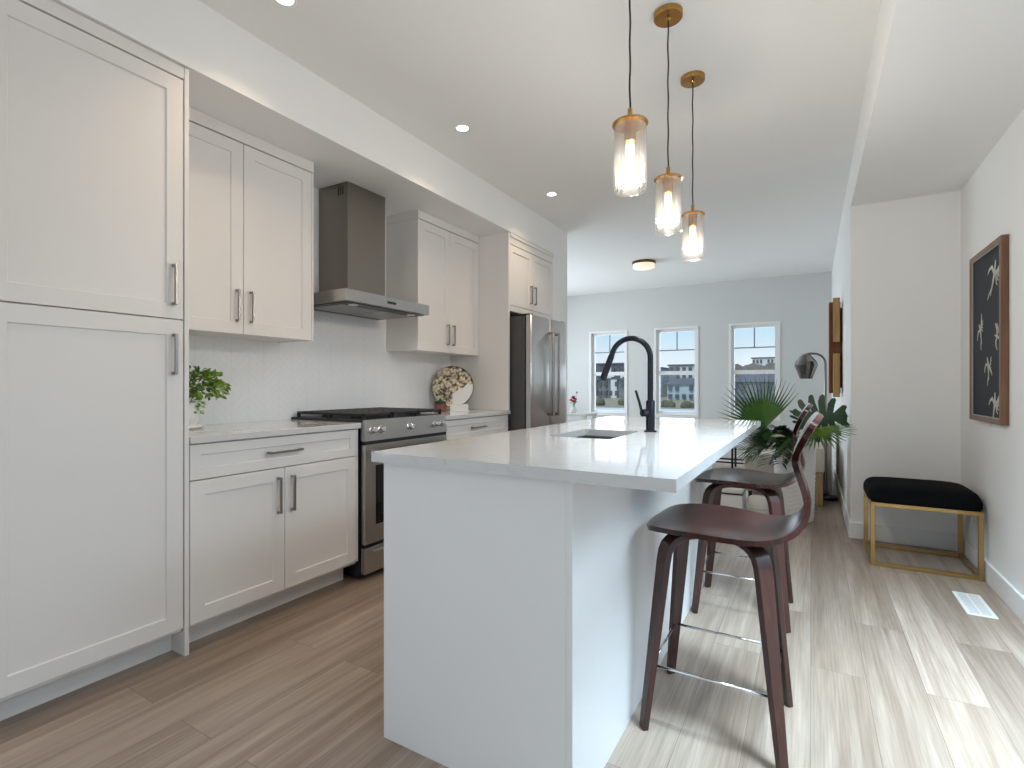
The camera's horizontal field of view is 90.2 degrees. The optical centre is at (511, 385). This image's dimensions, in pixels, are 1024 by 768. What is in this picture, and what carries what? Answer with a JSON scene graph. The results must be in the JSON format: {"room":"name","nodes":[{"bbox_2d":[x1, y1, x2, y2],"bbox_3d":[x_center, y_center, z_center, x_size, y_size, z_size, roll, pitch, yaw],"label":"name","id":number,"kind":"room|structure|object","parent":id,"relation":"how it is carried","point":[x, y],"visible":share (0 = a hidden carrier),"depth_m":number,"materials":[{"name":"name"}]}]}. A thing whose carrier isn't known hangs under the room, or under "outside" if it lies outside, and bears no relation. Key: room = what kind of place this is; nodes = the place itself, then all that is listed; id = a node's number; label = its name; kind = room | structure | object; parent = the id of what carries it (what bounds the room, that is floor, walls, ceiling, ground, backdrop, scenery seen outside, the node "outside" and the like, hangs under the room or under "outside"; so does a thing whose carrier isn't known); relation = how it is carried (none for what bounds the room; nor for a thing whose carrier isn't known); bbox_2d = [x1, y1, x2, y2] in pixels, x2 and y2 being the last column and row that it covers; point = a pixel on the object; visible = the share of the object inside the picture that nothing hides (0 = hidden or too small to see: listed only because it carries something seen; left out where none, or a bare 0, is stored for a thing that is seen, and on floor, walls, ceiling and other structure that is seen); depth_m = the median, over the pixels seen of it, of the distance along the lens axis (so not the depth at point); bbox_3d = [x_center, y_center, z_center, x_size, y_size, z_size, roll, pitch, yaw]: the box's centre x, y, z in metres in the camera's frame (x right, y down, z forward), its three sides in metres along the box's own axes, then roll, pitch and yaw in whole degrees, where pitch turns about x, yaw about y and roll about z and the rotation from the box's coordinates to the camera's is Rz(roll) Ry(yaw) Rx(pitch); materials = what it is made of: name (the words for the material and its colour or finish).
{"room":"kitchen","nodes":[
{"label":"kitchen","id":0,"kind":"room"},
{"bbox_2d":[189,402,202,428],"bbox_3d":[-1.623,0.148,2.532,0.156,0.130,0.156,0,0,30],"label":"pot","id":1,"kind":"object","parent":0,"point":[194,411],"depth_m":2.52,"materials":[{"name":"white ceramic"}]},
{"bbox_2d":[52,0,554,253],"bbox_3d":[-1.930,-1.470,1.733,0.638,0.300,8.240,0,0,30],"label":"soffit","id":2,"kind":"structure","parent":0,"point":[237,79],"depth_m":2.67,"materials":[{"name":"paint"}]},
{"bbox_2d":[0,458,1023,767],"bbox_3d":[-0.245,1.180,2.994,5.850,0.120,12.520,0,0,30],"label":"floor","id":3,"kind":"structure","parent":0,"point":[889,669],"depth_m":1.90,"materials":[{"name":"brown wood"}]},
{"bbox_2d":[0,0,188,720],"bbox_3d":[-1.764,-0.098,1.997,0.653,2.436,0.643,0,0,30],"label":"pantry cabinet","id":4,"kind":"object","parent":3,"relation":"on","point":[94,121],"visible":1,"depth_m":1.84,"materials":[{"name":"paint"}]},
{"bbox_2d":[189,428,357,642],"bbox_3d":[-1.368,0.682,2.672,0.651,0.876,0.918,0,0,30],"label":"base cabinet","id":5,"kind":"object","parent":3,"relation":"on","point":[273,521],"visible":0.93,"depth_m":2.44,"materials":[{"name":"paint"}]},
{"bbox_2d":[189,419,360,443],"bbox_3d":[-1.369,0.228,2.678,0.631,0.030,0.930,0,0,30],"label":"countertop","id":6,"kind":"structure","parent":5,"relation":"on","point":[258,429],"depth_m":2.55,"materials":[{"name":"white stone"}]},
{"bbox_2d":[189,365,230,428],"bbox_3d":[-1.589,0.055,2.564,0.228,0.317,0.327,0,0,30],"label":"potted herb","id":7,"kind":"object","parent":6,"relation":"on","point":[216,385],"visible":0.61,"depth_m":2.56,"materials":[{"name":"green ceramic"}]},
{"bbox_2d":[291,407,446,577],"bbox_3d":[-0.903,0.641,3.390,0.710,0.957,0.768,0,0,30],"label":"gas range","id":8,"kind":"object","parent":3,"relation":"on","point":[382,428],"visible":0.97,"depth_m":3.01,"materials":[{"name":"silver metal"}]},
{"bbox_2d":[291,413,438,422],"bbox_3d":[-0.937,0.205,3.410,0.631,0.014,0.768,0,0,30],"label":"cooktop","id":9,"kind":"object","parent":8,"relation":"in","point":[402,417],"depth_m":3.18,"materials":[{"name":"black glass"}]},
{"bbox_2d":[446,414,507,439],"bbox_3d":[-0.512,0.682,4.132,0.651,0.876,0.888,0,0,30],"label":"base cabinet","id":10,"kind":"object","parent":3,"relation":"on","point":[476,426],"visible":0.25,"depth_m":3.94,"materials":[{"name":"paint"}]},
{"bbox_2d":[423,409,510,419],"bbox_3d":[-0.513,0.228,4.138,0.631,0.030,0.907,0,0,30],"label":"countertop","id":11,"kind":"structure","parent":10,"relation":"on","point":[450,415],"depth_m":4.05,"materials":[{"name":"white stone"}]},
{"bbox_2d":[434,398,446,411],"bbox_3d":[-0.597,0.159,4.244,0.104,0.108,0.104,0,0,30],"label":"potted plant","id":12,"kind":"object","parent":11,"relation":"on","point":[440,404],"visible":0.91,"depth_m":4.20,"materials":[{"name":"orange ceramic"}]},
{"bbox_2d":[431,366,473,406],"bbox_3d":[-0.511,0.008,4.392,0.360,0.358,0.085,0,0,-4],"label":"decorative tray","id":13,"kind":"object","parent":11,"relation":"on","point":[452,384],"visible":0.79,"depth_m":4.39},
{"bbox_2d":[450,404,467,410],"bbox_3d":[-0.441,0.184,4.263,0.170,0.057,0.055,0,0,-4],"label":"block","id":14,"kind":"object","parent":11,"relation":"on","point":[453,407],"visible":0.94,"depth_m":4.25,"materials":[{"name":"white stone"}]},
{"bbox_2d":[451,232,553,409],"bbox_3d":[-0.067,-0.099,4.892,0.651,2.438,0.870,0,0,30],"label":"tall cabinet","id":15,"kind":"object","parent":3,"relation":"on","point":[516,274],"visible":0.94,"depth_m":4.48,"materials":[{"name":"paint"}]},
{"bbox_2d":[473,313,565,430],"bbox_3d":[0.048,0.252,4.800,0.831,1.736,0.727,0,0,30],"label":"refrigerator","id":16,"kind":"object","parent":3,"relation":"on","point":[537,343],"visible":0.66,"depth_m":4.41,"materials":[{"name":"metal"}]},
{"bbox_2d":[384,463,711,767],"bbox_3d":[0.408,0.682,2.374,0.652,0.876,2.120,0,0,30],"label":"kitchen island","id":17,"kind":"object","parent":3,"relation":"on","point":[517,610],"visible":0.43,"depth_m":1.46,"materials":[{"name":"paint"}]},
{"bbox_2d":[371,416,760,492],"bbox_3d":[0.515,0.225,2.299,0.925,0.038,2.192,0,0,30],"label":"island countertop","id":18,"kind":"structure","parent":17,"relation":"on","point":[667,459],"depth_m":1.57,"materials":[{"name":"white stone"}]},
{"bbox_2d":[574,435,616,438],"bbox_3d":[0.361,0.328,2.193,0.317,0.184,0.452,0,0,30],"label":"sink","id":19,"kind":"object","parent":18,"relation":"in","point":[583,436],"visible":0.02,"depth_m":2.40,"materials":[{"name":"metal"}]},
{"bbox_2d":[600,336,656,431],"bbox_3d":[0.525,-0.011,2.330,0.265,0.434,0.074,0,0,30],"label":"kitchen faucet","id":20,"kind":"object","parent":18,"relation":"on","point":[649,412],"visible":1,"depth_m":2.28,"materials":[{"name":"black metal"}]},
{"bbox_2d":[567,412,596,419],"bbox_3d":[0.596,0.714,6.141,0.780,0.788,0.360,0,0,30],"label":"console table","id":21,"kind":"object","parent":3,"relation":"on","point":[584,415],"visible":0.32,"depth_m":5.88,"materials":[{"name":"white laminate"}]},
{"bbox_2d":[569,392,577,412],"bbox_3d":[0.728,0.193,6.041,0.116,0.255,0.094,0,0,30],"label":"flower vase","id":22,"kind":"object","parent":21,"relation":"on","point":[573,410],"visible":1,"depth_m":6.02,"materials":[{"name":"white ceramic"}]},
{"bbox_2d":[712,459,743,468],"bbox_3d":[2.358,1.114,7.311,2.080,0.012,1.500,0,0,30],"label":"area rug","id":23,"kind":"object","parent":3,"relation":"on","point":[714,465],"visible":0.02,"depth_m":7.08,"materials":[{"name":"white fabric"}]},
{"bbox_2d":[716,442,748,467],"bbox_3d":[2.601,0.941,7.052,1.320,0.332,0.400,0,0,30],"label":"chair","id":24,"kind":"object","parent":23,"relation":"on","point":[735,462],"visible":0.07,"depth_m":6.75,"materials":[{"name":"black metal"}]},
{"bbox_2d":[639,412,823,767],"bbox_3d":[0.733,0.602,1.709,0.532,1.037,0.433,0,0,30],"label":"bar stool","id":25,"kind":"object","parent":3,"relation":"on","point":[758,534],"visible":1,"depth_m":1.66,"materials":[{"name":"brown wood"}]},
{"bbox_2d":[720,488,745,508],"bbox_3d":[1.881,0.993,4.415,0.241,0.255,0.288,0,0,30],"label":"chest","id":26,"kind":"object","parent":3,"relation":"on","point":[731,497],"visible":0.32,"depth_m":4.28,"materials":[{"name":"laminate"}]},
{"bbox_2d":[691,403,812,632],"bbox_3d":[1.202,0.602,2.558,0.532,1.037,0.433,0,0,30],"label":"bar stool","id":27,"kind":"object","parent":3,"relation":"on","point":[769,484],"visible":0.87,"depth_m":2.51,"materials":[{"name":"brown wood"}]},
{"bbox_2d":[745,495,768,513],"bbox_3d":[2.080,1.025,4.309,0.203,0.190,0.203,0,0,30],"label":"pouf","id":28,"kind":"object","parent":3,"relation":"on","point":[756,503],"visible":0.7,"depth_m":4.24,"materials":[{"name":"fabric"}]},
{"bbox_2d":[744,449,773,496],"bbox_3d":[2.583,0.890,5.151,0.380,0.460,0.660,0,0,30],"label":"lounge chair","id":29,"kind":"object","parent":3,"relation":"on","point":[766,467],"visible":0.26,"depth_m":4.90,"materials":[{"name":"fabric"}]},
{"bbox_2d":[752,449,773,453],"bbox_3d":[2.617,0.728,5.209,0.340,0.095,0.525,0,0,30],"label":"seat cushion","id":30,"kind":"object","parent":29,"relation":"on","point":[765,451],"depth_m":5.27,"materials":[{"name":"fabric"}]},
{"bbox_2d":[716,374,856,522],"bbox_3d":[2.222,0.514,4.161,0.956,1.211,0.704,0,0,30],"label":"potted plant","id":31,"kind":"object","parent":3,"relation":"on","point":[763,410],"visible":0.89,"depth_m":4.12,"materials":[{"name":"plant"}]},
{"bbox_2d":[749,424,831,493],"bbox_3d":[3.174,0.740,5.804,0.770,0.760,0.995,0,0,30],"label":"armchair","id":32,"kind":"object","parent":3,"relation":"on","point":[829,450],"visible":0.16,"depth_m":5.20,"materials":[{"name":"fabric"}]},
{"bbox_2d":[795,352,837,500],"bbox_3d":[3.025,0.394,5.071,0.376,1.453,0.215,0,0,15],"label":"floor lamp","id":33,"kind":"object","parent":3,"relation":"on","point":[806,365],"visible":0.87,"depth_m":5.04,"materials":[{"name":"black metal"}]},
{"bbox_2d":[814,442,824,506],"bbox_3d":[2.895,0.848,4.997,0.275,0.545,0.550,0,0,30],"label":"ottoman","id":34,"kind":"object","parent":3,"relation":"on","point":[820,453],"visible":0.32,"depth_m":4.72,"materials":[{"name":"fabric"}]},
{"bbox_2d":[815,442,824,472],"bbox_3d":[2.895,0.690,4.997,0.275,0.230,0.550,0,0,30],"label":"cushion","id":35,"kind":"object","parent":34,"relation":"on","point":[820,453],"depth_m":4.71,"materials":[{"name":"beige fabric"}]},
{"bbox_2d":[863,477,983,580],"bbox_3d":[2.592,0.868,3.260,0.550,0.503,0.501,0,0,30],"label":"upholstered bench","id":36,"kind":"object","parent":3,"relation":"on","point":[892,492],"visible":1,"depth_m":3.11,"materials":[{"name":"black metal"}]},
{"bbox_2d":[863,477,982,510],"bbox_3d":[2.592,0.670,3.260,0.550,0.108,0.501,0,0,30],"label":"cushion","id":37,"kind":"object","parent":36,"relation":"on","point":[906,493],"depth_m":3.10,"materials":[{"name":"black fabric"}]},
{"bbox_2d":[952,591,998,618],"bbox_3d":[2.362,1.118,2.609,0.116,0.005,0.320,0,0,30],"label":"floor vent","id":38,"kind":"object","parent":3,"relation":"in","point":[973,604],"visible":1,"depth_m":2.59,"materials":[{"name":"white metal"}]},
{"bbox_2d":[198,0,880,296],"bbox_3d":[-0.653,-1.695,3.233,4.905,0.150,12.520,0,0,30],"label":"ceiling","id":39,"kind":"structure","parent":0,"point":[540,87],"depth_m":2.92,"materials":[{"name":"paint"}]},
{"bbox_2d":[274,0,297,7],"bbox_3d":[-0.952,-1.620,2.134,0.104,0.008,0.104,0,0,30],"label":"recessed light","id":40,"kind":"object","parent":39,"relation":"in","point":[285,3],"visible":1,"depth_m":2.16,"materials":[{"name":"white paint"}]},
{"bbox_2d":[454,124,470,131],"bbox_3d":[-0.311,-1.620,3.208,0.104,0.008,0.104,0,0,30],"label":"recessed light","id":41,"kind":"object","parent":39,"relation":"in","point":[460,127],"visible":1,"depth_m":3.21,"materials":[{"name":"white"}]},
{"bbox_2d":[546,192,557,196],"bbox_3d":[0.335,-1.620,4.312,0.104,0.008,0.104,0,0,30],"label":"recessed light","id":42,"kind":"object","parent":39,"relation":"in","point":[550,194],"visible":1,"depth_m":4.31,"materials":[{"name":"white"}]},
{"bbox_2d":[612,0,647,192],"bbox_3d":[0.405,-1.144,1.750,0.122,0.952,0.122,0,0,30],"label":"pendant light","id":43,"kind":"object","parent":39,"relation":"hanging from","point":[629,124],"visible":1,"depth_m":1.74,"materials":[{"name":"gold metal"}]},
{"bbox_2d":[624,122,635,144],"bbox_3d":[0.405,-0.863,1.750,0.042,0.062,0.042,0,0,30],"label":"socket","id":44,"kind":"object","parent":43,"relation":"attached to","point":[629,127],"depth_m":1.73,"materials":[{"name":"gold metal"}]},
{"bbox_2d":[632,259,655,269],"bbox_3d":[1.724,-1.576,6.673,0.300,0.088,0.300,0,0,30],"label":"flush light","id":45,"kind":"object","parent":39,"relation":"attached to","point":[642,264],"visible":1,"depth_m":6.57,"materials":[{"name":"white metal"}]},
{"bbox_2d":[633,262,654,269],"bbox_3d":[1.724,-1.560,6.673,0.276,0.056,0.276,0,0,30],"label":"diffuser","id":46,"kind":"object","parent":45,"relation":"attached to","point":[636,265],"depth_m":6.58,"materials":[{"name":"beige"}]},
{"bbox_2d":[654,3,682,231],"bbox_3d":[0.679,-1.144,2.218,0.122,0.952,0.122,0,0,30],"label":"pendant light","id":47,"kind":"object","parent":39,"relation":"hanging from","point":[667,15],"visible":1,"depth_m":2.21,"materials":[{"name":"gold metal"}]},
{"bbox_2d":[663,178,672,194],"bbox_3d":[0.679,-0.863,2.218,0.042,0.062,0.042,0,0,30],"label":"socket","id":48,"kind":"object","parent":47,"relation":"attached to","point":[667,182],"depth_m":2.20,"materials":[{"name":"gold metal"}]},
{"bbox_2d":[681,70,704,257],"bbox_3d":[0.950,-1.144,2.679,0.122,0.952,0.122,0,0,30],"label":"pendant light","id":49,"kind":"object","parent":39,"relation":"hanging from","point":[692,79],"visible":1,"depth_m":2.67,"materials":[{"name":"gold metal"}]},
{"bbox_2d":[689,214,696,227],"bbox_3d":[0.950,-0.863,2.679,0.042,0.062,0.042,0,0,30],"label":"socket","id":50,"kind":"object","parent":49,"relation":"attached to","point":[692,217],"depth_m":2.66,"materials":[{"name":"gold metal"}]},
{"bbox_2d":[553,226,566,421],"bbox_3d":[0.229,-0.250,5.431,0.625,2.740,0.355,0,0,30],"label":"wall","id":51,"kind":"structure","parent":0,"point":[560,256],"depth_m":5.28,"materials":[{"name":"paint"}]},
{"bbox_2d":[567,271,831,450],"bbox_3d":[2.451,-0.250,8.531,4.905,2.740,0.160,0,0,30],"label":"wall","id":52,"kind":"structure","parent":0,"point":[800,302],"depth_m":8.03,"materials":[{"name":"grey paint"}]},
{"bbox_2d":[589,330,626,415],"bbox_3d":[1.702,-0.220,8.935,0.689,1.474,0.140,0,0,30],"label":"window","id":53,"kind":"structure","parent":52,"relation":"in","point":[619,332],"depth_m":8.99,"materials":[{"name":"white paint"}]},
{"bbox_2d":[654,326,698,417],"bbox_3d":[2.696,-0.220,8.353,0.704,1.474,0.140,0,0,30],"label":"window","id":54,"kind":"structure","parent":52,"relation":"in","point":[677,414],"depth_m":8.33,"materials":[{"name":"white paint"}]},
{"bbox_2d":[721,450,744,458],"bbox_3d":[2.487,1.061,8.409,4.691,0.118,0.014,0,0,30],"label":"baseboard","id":55,"kind":"structure","parent":52,"relation":"attached to","point":[728,454],"depth_m":7.88,"materials":[{"name":"white paint"}]},
{"bbox_2d":[729,321,779,420],"bbox_3d":[3.690,-0.220,7.770,0.704,1.474,0.140,0,0,30],"label":"window","id":56,"kind":"structure","parent":52,"relation":"in","point":[754,325],"depth_m":7.77,"materials":[{"name":"white paint"}]},
{"bbox_2d":[832,168,960,533],"bbox_3d":[3.970,-0.250,5.338,0.945,2.740,4.214,0,0,30],"label":"wall","id":57,"kind":"structure","parent":0,"point":[896,268],"depth_m":3.61,"materials":[{"name":"paint"}]},
{"bbox_2d":[829,297,841,396],"bbox_3d":[3.058,-0.355,4.821,0.104,0.920,0.230,0,0,30],"label":"wall art","id":58,"kind":"object","parent":57,"relation":"attached to","point":[835,310],"visible":1,"depth_m":4.73,"materials":[{"name":"brown wood"}]},
{"bbox_2d":[832,460,850,536],"bbox_3d":[3.506,1.061,5.495,0.014,0.118,4.014,0,0,30],"label":"baseboard","id":59,"kind":"structure","parent":57,"relation":"attached to","point":[839,491],"depth_m":4.63,"materials":[{"name":"white paint"}]},
{"bbox_2d":[849,522,957,550],"bbox_3d":[2.749,1.061,3.603,0.620,0.118,0.014,0,0,30],"label":"baseboard","id":60,"kind":"structure","parent":57,"relation":"attached to","point":[888,534],"depth_m":3.57,"materials":[{"name":"white paint"}]},
{"bbox_2d":[851,0,1023,206],"bbox_3d":[0.806,-1.545,-0.063,0.945,0.450,8.306,0,0,30],"label":"ceiling","id":61,"kind":"structure","parent":0,"point":[945,80],"depth_m":2.33,"materials":[{"name":"paint"}]},
{"bbox_2d":[961,109,1023,596],"bbox_3d":[1.049,-0.100,-0.089,0.150,2.440,8.106,0,0,30],"label":"wall","id":62,"kind":"structure","parent":0,"point":[992,199],"depth_m":2.73,"materials":[{"name":"paint"}]},
{"bbox_2d":[970,515,973,525],"bbox_3d":[2.884,0.818,3.201,0.008,0.115,0.070,0,0,30],"label":"wall outlet","id":63,"kind":"object","parent":62,"relation":"attached to","point":[971,516],"visible":0.6,"depth_m":3.18,"materials":[{"name":"white paint"}]},
{"bbox_2d":[969,234,1008,426],"bbox_3d":[2.676,-0.273,2.871,0.032,1.004,0.600,0,0,30],"label":"framed picture","id":64,"kind":"object","parent":62,"relation":"attached to","point":[989,268],"visible":1,"depth_m":2.83,"materials":[{"name":"black paper"}]},
{"bbox_2d":[973,245,998,426],"bbox_3d":[2.673,-0.259,2.867,0.010,0.976,0.554,0,0,30],"label":"print","id":65,"kind":"object","parent":64,"relation":"attached to","point":[986,263],"depth_m":2.88,"materials":[{"name":"paper"}]},
{"bbox_2d":[963,537,1023,623],"bbox_3d":[2.659,1.061,2.821,0.014,0.118,1.456,0,0,30],"label":"baseboard","id":66,"kind":"structure","parent":62,"relation":"attached to","point":[1011,597],"depth_m":2.70,"materials":[{"name":"white paint"}]},
{"bbox_3d":[-2.256,-0.250,2.005,0.200,2.740,8.780,0,0,30],"label":"wall","id":67,"kind":"structure","parent":0,"visible":0},
{"bbox_2d":[189,187,450,424],"bbox_3d":[-1.223,-0.550,3.561,0.010,1.540,2.600,0,0,30],"label":"wall","id":68,"kind":"structure","parent":67,"relation":"attached to","point":[348,364],"depth_m":3.42,"materials":[{"name":"white tile"}]},
{"bbox_2d":[189,107,313,342],"bbox_3d":[-1.513,-0.792,2.720,0.351,1.052,0.851,0,0,30],"label":"upper cabinet","id":69,"kind":"object","parent":68,"relation":"attached to","point":[251,198],"visible":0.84,"depth_m":2.66,"materials":[{"name":"paint"}]},
{"bbox_2d":[314,181,428,319],"bbox_3d":[-0.996,-0.903,3.436,0.504,0.829,0.754,0,0,30],"label":"range hood","id":70,"kind":"object","parent":68,"relation":"attached to","point":[351,216],"visible":0.95,"depth_m":3.37,"materials":[{"name":"metal"}]},
{"bbox_2d":[386,210,478,356],"bbox_3d":[-0.624,-0.792,4.239,0.351,1.052,0.815,0,0,30],"label":"upper cabinet","id":71,"kind":"object","parent":68,"relation":"attached to","point":[431,261],"visible":1,"depth_m":3.98,"materials":[{"name":"paint"}]},
{"label":"outside","id":72,"kind":"structure","parent":0,"visible":0},
{"bbox_2d":[596,396,739,410],"bbox_3d":[42.069,3.020,131.175,180.000,2.600,251.100,0,0,30],"label":"ground","id":73,"kind":"structure","parent":72,"point":[609,402],"depth_m":71.57,"materials":[{"name":"green plant"}]},
{"bbox_2d":[596,397,604,405],"bbox_3d":[11.989,2.394,70.721,1.968,1.669,1.937,0,0,30],"label":"bush","id":74,"kind":"object","parent":73,"relation":"on","point":[600,401],"visible":0.7,"depth_m":69.86,"materials":[{"name":"green plant"}]},
{"bbox_2d":[596,378,623,397],"bbox_3d":[18.652,0.395,85.758,7.100,3.250,6.750,0,0,30],"label":"house","id":75,"kind":"structure","parent":73,"relation":"on","point":[612,387],"depth_m":83.37,"materials":[{"name":"stone"}]},
{"bbox_2d":[596,363,623,395],"bbox_3d":[20.422,-1.105,96.890,6.900,6.050,10.750,0,0,30],"label":"house","id":76,"kind":"structure","parent":73,"relation":"on","point":[615,367],"depth_m":92.19,"materials":[{"name":"grey"}]},
{"bbox_2d":[617,398,623,405],"bbox_3d":[15.699,2.330,69.855,2.334,1.823,1.868,0,0,-4],"label":"bush","id":77,"kind":"object","parent":73,"relation":"on","point":[620,401],"visible":0.2,"depth_m":69.51,"materials":[{"name":"green plant"}]},
{"bbox_2d":[660,367,668,395],"bbox_3d":[27.245,-0.705,96.370,4.600,5.250,10.750,0,0,30],"label":"house","id":78,"kind":"structure","parent":73,"relation":"on","point":[664,379],"depth_m":93.14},
{"bbox_2d":[661,400,675,407],"bbox_3d":[20.037,2.522,65.433,1.886,1.378,1.632,0,0,30],"label":"bush","id":79,"kind":"object","parent":73,"relation":"on","point":[665,403],"visible":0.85,"depth_m":64.93,"materials":[{"name":"green plant"}]},
{"bbox_2d":[664,378,693,399],"bbox_3d":[26.856,0.520,78.692,4.800,3.400,7.850,0,0,30],"label":"house","id":80,"kind":"structure","parent":73,"relation":"on","point":[680,388],"depth_m":75.82,"materials":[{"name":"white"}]},
{"bbox_2d":[667,364,693,381],"bbox_3d":[32.594,-0.905,93.237,5.800,5.650,10.750,0,0,30],"label":"house","id":81,"kind":"structure","parent":73,"relation":"on","point":[675,367],"depth_m":89.14,"materials":[{"name":"white"}]},
{"bbox_2d":[680,401,693,407],"bbox_3d":[22.191,2.504,63.727,2.174,1.224,1.582,0,0,30],"label":"bush","id":82,"kind":"object","parent":73,"relation":"on","point":[686,404],"visible":0.72,"depth_m":63.42,"materials":[{"name":"green plant"}]},
{"bbox_2d":[735,374,774,405],"bbox_3d":[32.637,0.470,67.194,6.400,4.500,9.850,0,0,30],"label":"house","id":83,"kind":"structure","parent":73,"relation":"on","point":[748,377],"depth_m":63.81,"materials":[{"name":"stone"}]},
{"bbox_2d":[751,357,774,365],"bbox_3d":[69.675,-2.905,138.734,7.600,9.250,10.750,0,0,30],"label":"house","id":84,"kind":"structure","parent":73,"relation":"on","point":[763,361],"depth_m":134.86,"materials":[{"name":"white"}]},
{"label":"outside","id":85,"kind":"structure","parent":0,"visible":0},
{"bbox_2d":[735,362,774,377],"bbox_3d":[62.403,-1.598,116.426,22.000,7.235,28.000,0,0,30],"label":"hillside","id":86,"kind":"structure","parent":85,"point":[770,366],"depth_m":113.32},
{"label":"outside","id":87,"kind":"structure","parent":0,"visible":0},
{"bbox_2d":[596,407,740,412],"bbox_3d":[3.429,3.020,65.209,180.000,0.300,12.000,0,0,30],"label":"road","id":88,"kind":"structure","parent":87,"point":[599,408],"depth_m":61.93,"materials":[{"name":"grey asphalt"}]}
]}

